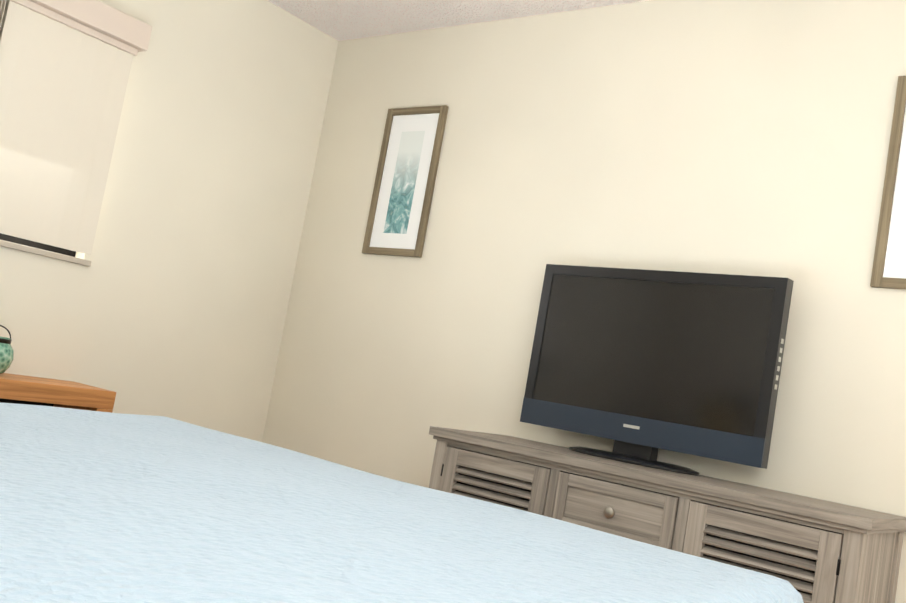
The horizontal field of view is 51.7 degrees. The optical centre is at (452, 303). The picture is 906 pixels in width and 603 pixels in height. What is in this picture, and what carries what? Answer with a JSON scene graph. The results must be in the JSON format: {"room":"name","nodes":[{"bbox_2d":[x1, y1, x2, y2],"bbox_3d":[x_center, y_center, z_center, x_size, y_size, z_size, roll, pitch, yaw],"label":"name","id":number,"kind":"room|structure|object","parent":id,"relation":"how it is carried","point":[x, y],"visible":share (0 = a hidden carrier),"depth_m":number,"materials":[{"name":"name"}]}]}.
{"room":"bedroom","nodes":[
{"label":"bedroom","id":0,"kind":"room"},
{"bbox_2d":[0,0,338,441],"bbox_3d":[-1.857,-0.394,3.093,0.120,2.430,3.740,6,-7,38],"label":"wall","id":1,"kind":"structure","parent":0,"point":[172,301],"depth_m":3.96,"materials":[{"name":"beige paint"}]},
{"bbox_2d":[0,233,90,265],"bbox_3d":[-1.773,-0.714,3.127,0.127,0.907,1.380,6,-7,38],"label":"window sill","id":2,"kind":"structure","parent":1,"relation":"in","point":[30,246],"depth_m":3.47,"materials":[{"name":"white metal"}]},
{"bbox_2d":[0,0,132,254],"bbox_3d":[-1.712,-0.697,3.077,0.088,0.800,1.335,6,-7,38],"label":"window blinds","id":3,"kind":"object","parent":1,"relation":"attached to","point":[63,87],"visible":1,"depth_m":3.42,"materials":[{"name":"beige fabric"}]},
{"bbox_2d":[10,0,151,55],"bbox_3d":[-1.632,-1.145,3.113,0.084,0.125,1.405,6,-7,38],"label":"window valance","id":4,"kind":"object","parent":1,"relation":"attached to","point":[108,24],"visible":0.92,"depth_m":3.47,"materials":[{"name":"beige plastic"}]},
{"bbox_2d":[267,0,648,40],"bbox_3d":[0.562,-1.330,2.214,4.840,0.080,4.930,6,-7,38],"label":"ceiling","id":5,"kind":"structure","parent":0,"point":[340,20],"depth_m":4.05,"materials":[{"name":"white paint"}]},
{"bbox_2d":[262,0,905,602],"bbox_3d":[0.549,0.062,3.465,3.260,2.430,0.120,6,-7,38],"label":"wall","id":6,"kind":"structure","parent":0,"point":[728,136],"depth_m":3.52,"materials":[{"name":"beige paint"}]},
{"bbox_2d":[362,105,448,257],"bbox_3d":[-0.212,-0.537,4.090,0.335,0.665,0.020,6,-7,38],"label":"picture","id":7,"kind":"object","parent":6,"relation":"attached to","point":[403,190],"visible":1,"depth_m":4.08,"materials":[{"name":"grey wood"}]},
{"bbox_2d":[870,76,905,289],"bbox_3d":[1.459,-0.364,2.773,0.335,0.665,0.020,6,-7,38],"label":"picture","id":8,"kind":"object","parent":6,"relation":"attached to","point":[889,267],"visible":1,"depth_m":2.84,"materials":[{"name":"grey wood"}]},
{"bbox_3d":[0.132,1.123,1.990,4.840,0.060,4.930,6,-7,38],"label":"floor","id":9,"kind":"structure","parent":0,"visible":0},
{"bbox_2d":[0,373,115,412],"bbox_3d":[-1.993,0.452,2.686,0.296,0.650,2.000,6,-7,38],"label":"nightstand","id":10,"kind":"object","parent":9,"relation":"on","point":[23,389],"visible":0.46,"depth_m":3.27,"materials":[{"name":"brown wood"}]},
{"bbox_2d":[0,325,13,373],"bbox_3d":[-1.585,0.152,3.209,0.154,0.169,0.154,6,-7,38],"label":"jar","id":11,"kind":"object","parent":10,"relation":"on","point":[6,354],"visible":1,"depth_m":3.19,"materials":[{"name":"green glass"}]},
{"bbox_2d":[0,402,803,602],"bbox_3d":[-0.799,0.454,1.408,2.069,0.826,2.230,6,-7,38],"label":"bed","id":12,"kind":"object","parent":9,"relation":"on","point":[101,507],"visible":1,"depth_m":1.36,"materials":[{"name":"light blue fabric"}]},
{"bbox_2d":[429,426,905,602],"bbox_3d":[0.554,0.873,2.881,1.414,0.735,0.485,6,-7,38],"label":"tv console","id":13,"kind":"object","parent":9,"relation":"on","point":[812,550],"visible":0.69,"depth_m":2.62,"materials":[{"name":"grey wood"}]},
{"bbox_2d":[520,264,793,475],"bbox_3d":[0.646,0.209,3.127,0.893,0.642,0.244,6,-7,38],"label":"tv","id":14,"kind":"object","parent":13,"relation":"on","point":[641,367],"visible":1,"depth_m":3.06,"materials":[{"name":"black plastic"}]}
]}

